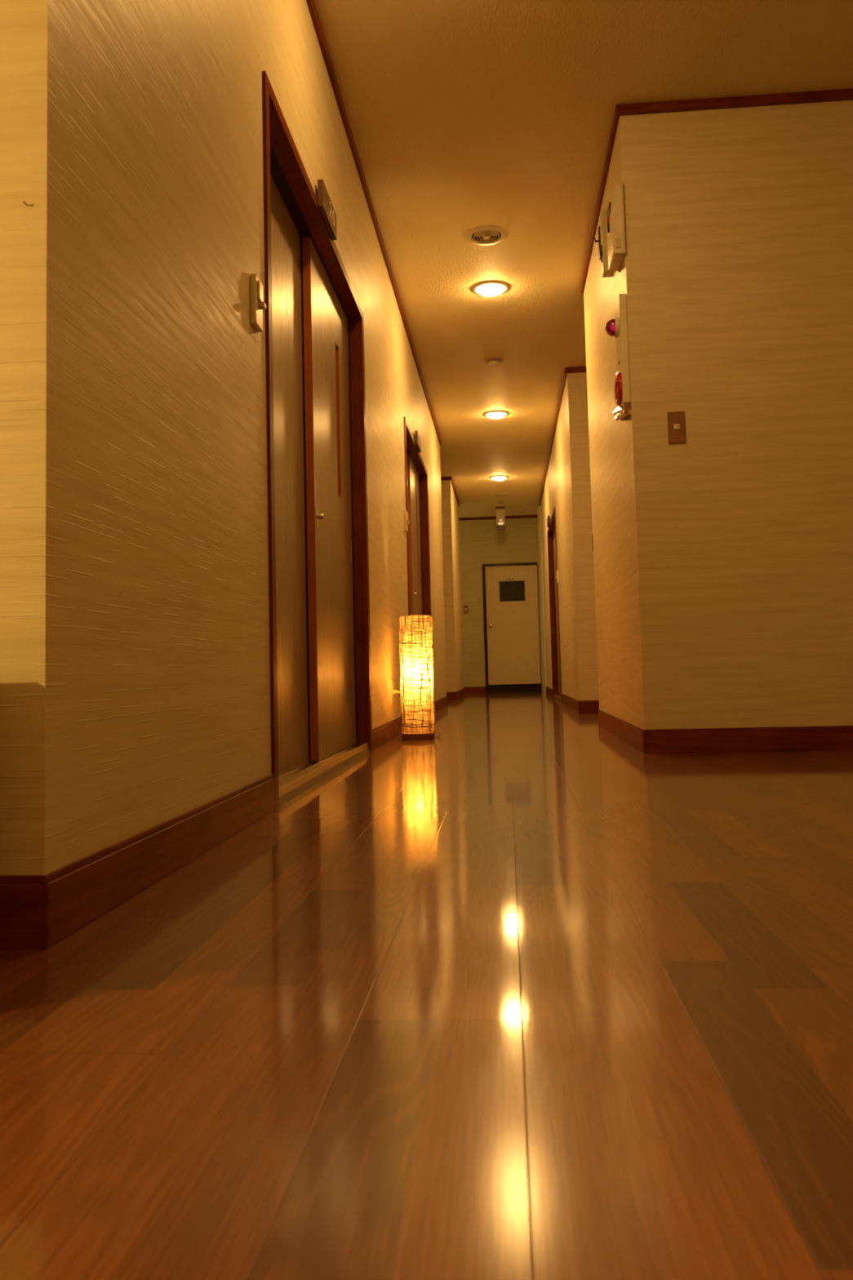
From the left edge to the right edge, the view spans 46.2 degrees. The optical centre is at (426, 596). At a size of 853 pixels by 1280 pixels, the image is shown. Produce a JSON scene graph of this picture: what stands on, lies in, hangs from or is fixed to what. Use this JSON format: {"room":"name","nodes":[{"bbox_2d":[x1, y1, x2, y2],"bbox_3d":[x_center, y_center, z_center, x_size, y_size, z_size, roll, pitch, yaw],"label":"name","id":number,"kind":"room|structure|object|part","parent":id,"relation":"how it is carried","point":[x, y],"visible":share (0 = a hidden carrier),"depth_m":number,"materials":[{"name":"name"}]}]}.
{"room":"hotel corridor","nodes":[
{"label":"hotel corridor","id":0,"kind":"room"},
{"bbox_2d":[0,0,446,875],"bbox_3d":[-1.369,-0.531,5.903,2.380,2.704,8.833,-2,-4,4],"label":"wall","id":1,"kind":"structure","parent":0,"point":[135,641],"depth_m":1.77,"materials":[{"name":"paint"}]},
{"bbox_2d":[0,773,275,948],"bbox_3d":[-1.636,0.498,2.047,2.389,0.094,1.290,-2,-4,4],"label":"baseboard","id":2,"kind":"structure","parent":1,"relation":"attached to","point":[37,911],"depth_m":1.54,"materials":[{"name":"brown wood"}]},
{"bbox_2d":[249,273,266,332],"bbox_3d":[-0.429,-0.753,2.566,0.030,0.130,0.072,-2,-4,4],"label":"switch","id":3,"kind":"object","parent":1,"relation":"attached to","point":[257,304],"visible":1,"depth_m":2.54,"materials":[{"name":"beige plastic"}]},
{"bbox_3d":[-0.421,-0.746,2.566,0.015,0.014,0.022,-2,-4,4],"label":"knob","id":4,"kind":"part","parent":3,"relation":"part of","materials":[{"name":"beige plastic"}]},
{"bbox_2d":[262,71,373,809],"bbox_3d":[-0.414,-0.374,3.614,0.147,2.004,1.889,-2,-4,4],"label":"door","id":5,"kind":"structure","parent":1,"relation":"in","point":[320,630],"depth_m":3.64,"materials":[{"name":"brown wood"}]},
{"bbox_3d":[-0.494,-0.397,3.197,0.028,1.944,0.970,-2,-4,4],"label":"panel","id":6,"kind":"part","parent":5,"relation":"part of","materials":[{"name":"laminate"}]},
{"bbox_3d":[-0.401,-0.286,3.664,0.004,0.065,0.024,-2,-4,4],"label":"lock plate","id":7,"kind":"part","parent":5,"relation":"part of","materials":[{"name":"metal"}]},
{"bbox_3d":[-0.388,-0.294,3.664,0.024,0.021,0.021,-2,-4,4],"label":"lock knob","id":8,"kind":"part","parent":5,"relation":"part of","materials":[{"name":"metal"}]},
{"bbox_3d":[-0.375,0.591,3.541,0.092,0.022,1.795,-2,-4,4],"label":"track rail","id":9,"kind":"part","parent":5,"relation":"part of","materials":[{"name":"gold metal"}]},
{"bbox_3d":[-0.387,-0.341,4.066,0.029,1.924,0.866,-2,-4,4],"label":"sliding panel","id":10,"kind":"part","parent":5,"relation":"part of","materials":[{"name":"laminate"}]},
{"bbox_3d":[-0.385,-0.745,4.222,0.026,0.652,0.085,-2,-4,4],"label":"slot frame","id":11,"kind":"part","parent":5,"relation":"part of","materials":[{"name":"brown wood"}]},
{"bbox_2d":[317,179,337,239],"bbox_3d":[-0.360,-1.402,3.636,0.021,0.098,0.280,-2,-4,4],"label":"room sign","id":12,"kind":"object","parent":1,"relation":"attached to","point":[325,206],"visible":1,"depth_m":3.59,"materials":[{"name":"beige plastic"}]},
{"bbox_2d":[306,0,441,445],"bbox_3d":[-1.395,-1.859,5.994,2.396,0.042,8.849,-2,-4,4],"label":"trim","id":13,"kind":"structure","parent":1,"relation":"attached to","point":[311,6],"depth_m":4.64,"materials":[{"name":"brown wood"}]},
{"bbox_2d":[372,716,401,750],"bbox_3d":[-0.170,0.713,5.419,0.009,0.094,1.881,-2,-4,4],"label":"baseboard","id":14,"kind":"structure","parent":1,"relation":"attached to","point":[382,734],"depth_m":4.99,"materials":[{"name":"brown wood"}]},
{"bbox_2d":[390,680,393,703],"bbox_3d":[-0.183,0.510,5.334,0.009,0.124,0.070,-2,-4,4],"label":"wall outlet","id":15,"kind":"object","parent":1,"relation":"attached to","point":[391,682],"visible":1,"depth_m":5.31,"materials":[{"name":"beige plastic"}]},
{"bbox_2d":[404,510,409,532],"bbox_3d":[-0.123,-0.478,6.351,0.030,0.130,0.072,-2,-4,4],"label":"switch","id":16,"kind":"object","parent":1,"relation":"attached to","point":[406,513],"visible":1,"depth_m":6.32,"materials":[{"name":"beige plastic"}]},
{"bbox_2d":[404,416,431,615],"bbox_3d":[-0.113,-0.103,7.350,0.147,2.004,1.842,-2,-4,4],"label":"door","id":17,"kind":"structure","parent":1,"relation":"in","point":[415,471],"depth_m":7.85,"materials":[{"name":"brown wood"}]},
{"bbox_3d":[-0.085,-0.070,7.802,0.029,1.924,0.819,-2,-4,4],"label":"sliding panel","id":18,"kind":"part","parent":17,"relation":"part of","materials":[{"name":"laminate"}]},
{"bbox_3d":[-0.085,-0.475,7.935,0.026,0.652,0.085,-2,-4,4],"label":"slot frame","id":19,"kind":"part","parent":17,"relation":"part of","materials":[{"name":"brown wood"}]},
{"bbox_2d":[414,431,421,452],"bbox_3d":[-0.061,-1.134,7.330,0.021,0.098,0.280,-2,-4,4],"label":"room sign","id":20,"kind":"object","parent":1,"relation":"attached to","point":[418,441],"visible":1,"depth_m":7.24,"materials":[{"name":"beige plastic"}]},
{"bbox_2d":[434,696,447,712],"bbox_3d":[0.132,0.983,9.149,0.009,0.094,1.921,-2,-4,4],"label":"baseboard","id":21,"kind":"structure","parent":1,"relation":"attached to","point":[440,704],"depth_m":9.08,"materials":[{"name":"brown wood"}]},
{"bbox_2d":[0,691,852,1279],"bbox_3d":[0.509,0.794,6.113,6.270,0.001,18.970,-2,-4,4],"label":"floor","id":22,"kind":"structure","parent":0,"point":[522,990],"depth_m":0.96,"materials":[{"name":"brown wood"}]},
{"bbox_2d":[392,614,440,739],"bbox_3d":[-0.076,0.426,5.263,0.270,0.643,0.207,-5,-5,39],"label":"floor lamp","id":23,"kind":"object","parent":22,"relation":"on","point":[415,632],"visible":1,"depth_m":5.16,"materials":[{"name":"yellow paper"}]},
{"bbox_2d":[440,480,463,692],"bbox_3d":[-0.382,-0.015,13.159,1.580,2.704,2.020,-2,-4,4],"label":"wall","id":24,"kind":"structure","parent":0,"point":[450,508],"depth_m":12.16,"materials":[{"name":"paint"}]},
{"bbox_2d":[440,476,459,506],"bbox_3d":[-0.407,-1.343,13.249,1.596,0.042,2.036,-2,-4,4],"label":"trim","id":25,"kind":"structure","parent":24,"relation":"attached to","point":[442,478],"depth_m":12.40,"materials":[{"name":"brown wood"}]},
{"bbox_2d":[446,688,464,699],"bbox_3d":[-0.345,1.286,13.057,1.589,0.094,2.029,-2,-4,4],"label":"baseboard","id":26,"kind":"structure","parent":24,"relation":"attached to","point":[456,695],"depth_m":12.00,"materials":[{"name":"brown wood"}]},
{"bbox_2d":[458,517,543,691],"bbox_3d":[0.390,0.139,15.479,3.024,2.704,0.140,-2,-4,4],"label":"wall","id":27,"kind":"structure","parent":0,"point":[481,543],"depth_m":15.40,"materials":[{"name":"paint"}]},
{"bbox_2d":[463,604,468,613],"bbox_3d":[0.606,0.197,15.382,0.070,0.132,0.011,-2,-4,4],"label":"light switch","id":28,"kind":"object","parent":27,"relation":"attached to","point":[465,606],"visible":1,"depth_m":15.38,"materials":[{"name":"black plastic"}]},
{"bbox_2d":[463,686,485,693],"bbox_3d":[-0.023,1.449,15.343,1.862,0.094,0.009,-2,-4,4],"label":"baseboard","id":29,"kind":"structure","parent":27,"relation":"attached to","point":[467,689],"depth_m":15.28,"materials":[{"name":"brown wood"}]},
{"bbox_2d":[458,515,537,520],"bbox_3d":[0.345,-1.194,15.501,2.734,0.042,0.016,-2,-4,4],"label":"trim","id":30,"kind":"structure","parent":27,"relation":"attached to","point":[520,516],"depth_m":15.44,"materials":[{"name":"brown wood"}]},
{"bbox_2d":[482,562,542,692],"bbox_3d":[1.307,0.473,15.335,0.850,1.972,0.151,-2,-4,4],"label":"door","id":31,"kind":"structure","parent":27,"relation":"in","point":[511,613],"depth_m":15.32,"materials":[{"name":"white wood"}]},
{"bbox_2d":[537,372,599,700],"bbox_3d":[2.268,-0.206,11.480,1.666,2.705,7.560,-2,-4,4],"label":"wall","id":32,"kind":"structure","parent":0,"point":[567,486],"depth_m":7.92,"materials":[{"name":"paint"}]},
{"bbox_2d":[546,515,550,527],"bbox_3d":[1.408,-0.867,11.567,0.021,0.098,0.280,-2,-4,4],"label":"room sign","id":33,"kind":"object","parent":32,"relation":"attached to","point":[548,517],"visible":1,"depth_m":11.43,"materials":[{"name":"beige plastic"}]},
{"bbox_2d":[546,686,552,696],"bbox_3d":[1.607,1.239,13.070,0.009,0.094,2.115,-2,-4,4],"label":"baseboard","id":34,"kind":"structure","parent":32,"relation":"attached to","point":[548,691],"depth_m":12.89,"materials":[{"name":"brown wood"}]},
{"bbox_2d":[546,506,561,702],"bbox_3d":[1.491,0.140,11.153,0.147,2.004,1.869,-2,-4,4],"label":"door","id":35,"kind":"structure","parent":32,"relation":"in","point":[552,537],"depth_m":11.99,"materials":[{"name":"brown wood"}]},
{"bbox_3d":[1.533,-0.232,11.750,0.026,0.652,0.085,-2,-4,4],"label":"slot frame","id":36,"kind":"part","parent":35,"relation":"part of","materials":[{"name":"brown wood"}]},
{"bbox_3d":[1.537,0.173,11.603,0.029,1.924,0.846,-2,-4,4],"label":"sliding panel","id":37,"kind":"part","parent":35,"relation":"part of","materials":[{"name":"laminate"}]},
{"bbox_2d":[555,569,559,583],"bbox_3d":[1.316,-0.200,10.068,0.030,0.130,0.072,-2,-4,4],"label":"switch","id":38,"kind":"object","parent":32,"relation":"attached to","point":[557,573],"visible":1,"depth_m":10.03,"materials":[{"name":"beige plastic"}]},
{"bbox_2d":[539,366,586,506],"bbox_3d":[2.187,-1.573,11.029,1.672,0.042,6.486,-2,-4,4],"label":"trim","id":39,"kind":"structure","parent":32,"relation":"attached to","point":[582,369],"depth_m":8.89,"materials":[{"name":"brown wood"}]},
{"bbox_2d":[560,693,599,712],"bbox_3d":[2.096,0.912,8.853,1.665,0.094,2.489,-2,-4,4],"label":"baseboard","id":40,"kind":"structure","parent":32,"relation":"attached to","point":[580,706],"depth_m":7.68,"materials":[{"name":"brown wood"}]},
{"bbox_2d":[313,0,852,517],"bbox_3d":[0.441,-1.948,6.372,6.200,0.100,18.660,-2,-4,4],"label":"ceiling","id":41,"kind":"structure","parent":0,"point":[463,115],"depth_m":4.42,"materials":[{"name":"paint"}]},
{"bbox_2d":[463,225,509,245],"bbox_3d":[0.327,-1.957,5.437,0.246,0.016,0.246,-2,-4,4],"label":"ceiling vent","id":42,"kind":"object","parent":41,"relation":"in","point":[483,235],"visible":1,"depth_m":5.42,"materials":[{"name":"beige plastic"}]},
{"bbox_2d":[471,280,509,296],"bbox_3d":[0.398,-1.890,6.191,0.232,0.041,0.232,-2,-4,4],"label":"ceiling light","id":43,"kind":"object","parent":41,"relation":"attached to","point":[488,288],"visible":1,"depth_m":6.14,"materials":[{"name":"white glass"}]},
{"bbox_2d":[484,356,503,367],"bbox_3d":[0.515,-1.782,7.632,0.148,0.048,0.148,-2,-4,4],"label":"smoke detector","id":44,"kind":"object","parent":41,"relation":"attached to","point":[493,362],"visible":1,"depth_m":7.59,"materials":[{"name":"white plastic"}]},
{"bbox_2d":[483,410,508,418],"bbox_3d":[0.645,-1.668,9.242,0.232,0.041,0.232,-2,-4,4],"label":"ceiling light","id":45,"kind":"object","parent":41,"relation":"attached to","point":[494,414],"visible":1,"depth_m":9.19,"materials":[{"name":"white glass"}]},
{"bbox_2d":[489,475,508,480],"bbox_3d":[0.892,-1.446,12.305,0.232,0.041,0.232,-2,-4,4],"label":"ceiling light","id":46,"kind":"object","parent":41,"relation":"attached to","point":[494,477],"visible":1,"depth_m":12.25,"materials":[{"name":"white glass"}]},
{"bbox_2d":[495,506,505,530],"bbox_3d":[1.081,-1.134,14.580,0.132,0.335,0.100,-2,-4,4],"label":"ceiling lamp","id":47,"kind":"object","parent":41,"relation":"hanging from","point":[500,520],"visible":1,"depth_m":14.55,"materials":[{"name":"beige plastic"}]},
{"bbox_2d":[496,500,504,503],"bbox_3d":[1.041,-1.324,14.064,0.120,0.030,0.120,-2,-4,4],"label":"ceiling sensor","id":48,"kind":"object","parent":41,"relation":"attached to","point":[498,501],"visible":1,"depth_m":14.02,"materials":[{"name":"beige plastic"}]},
{"bbox_2d":[491,493,510,497],"bbox_3d":[1.006,-1.370,13.527,0.246,0.016,0.246,-2,-4,4],"label":"ceiling vent","id":49,"kind":"object","parent":41,"relation":"in","point":[498,495],"visible":1,"depth_m":13.48,"materials":[{"name":"beige plastic"}]},
{"bbox_2d":[583,100,852,729],"bbox_3d":[2.151,-0.685,5.018,2.456,2.704,2.005,-2,-4,4],"label":"wall","id":50,"kind":"structure","parent":0,"point":[723,556],"depth_m":4.10,"materials":[{"name":"paint"}]},
{"bbox_2d":[593,226,600,259],"bbox_3d":[0.870,-1.797,5.084,0.040,0.155,0.050,-2,-4,4],"label":"wall hook","id":51,"kind":"object","parent":50,"relation":"attached to","point":[598,230],"visible":0.67,"depth_m":5.07,"materials":[{"name":"black plastic"}]},
{"bbox_2d":[599,182,626,277],"bbox_3d":[0.814,-1.611,4.436,0.061,0.409,0.531,-2,-4,4],"label":"emergency light","id":52,"kind":"object","parent":50,"relation":"attached to","point":[616,251],"depth_m":4.20,"materials":[{"name":"beige plastic"}]},
{"bbox_2d":[606,202,611,218],"bbox_3d":[0.782,-1.641,4.276,0.014,0.042,0.110,-2,-4,4],"label":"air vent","id":53,"kind":"object","parent":52,"relation":"in","point":[609,210],"depth_m":4.23,"materials":[{"name":"beige plastic"}]},
{"bbox_3d":[0.828,-1.572,4.267,0.010,0.306,0.202,-2,-4,4],"label":"plate","id":54,"kind":"part","parent":52,"relation":"part of","materials":[{"name":"beige plastic"}]},
{"bbox_2d":[604,293,631,421],"bbox_3d":[0.811,-1.003,4.247,0.092,0.519,0.188,-1,-4,-1],"label":"panel","id":55,"kind":"object","parent":50,"relation":"attached to","point":[617,327],"visible":1,"depth_m":4.18,"materials":[{"name":"beige plastic"}]},
{"bbox_2d":[604,317,618,337],"bbox_3d":[0.788,-1.146,4.264,0.054,0.084,0.084,-2,-4,4],"label":"lamp","id":56,"kind":"object","parent":55,"relation":"attached to","point":[611,327],"depth_m":4.24,"materials":[{"name":"red plastic"}]},
{"bbox_2d":[666,411,685,443],"bbox_3d":[1.025,-0.693,4.096,0.070,0.132,0.011,-2,-4,4],"label":"light switch","id":57,"kind":"object","parent":50,"relation":"attached to","point":[676,420],"visible":1,"depth_m":4.09,"materials":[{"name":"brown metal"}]},
{"bbox_2d":[581,88,852,293],"bbox_3d":[2.110,-2.013,5.110,2.472,0.042,2.021,-2,-4,4],"label":"trim","id":58,"kind":"structure","parent":50,"relation":"attached to","point":[840,95],"depth_m":4.18,"materials":[{"name":"brown wood"}]},
{"bbox_2d":[597,709,852,753],"bbox_3d":[2.179,0.616,4.917,2.465,0.094,2.014,-2,-4,4],"label":"baseboard","id":59,"kind":"structure","parent":50,"relation":"attached to","point":[820,737],"depth_m":3.99,"materials":[{"name":"brown wood"}]}
]}

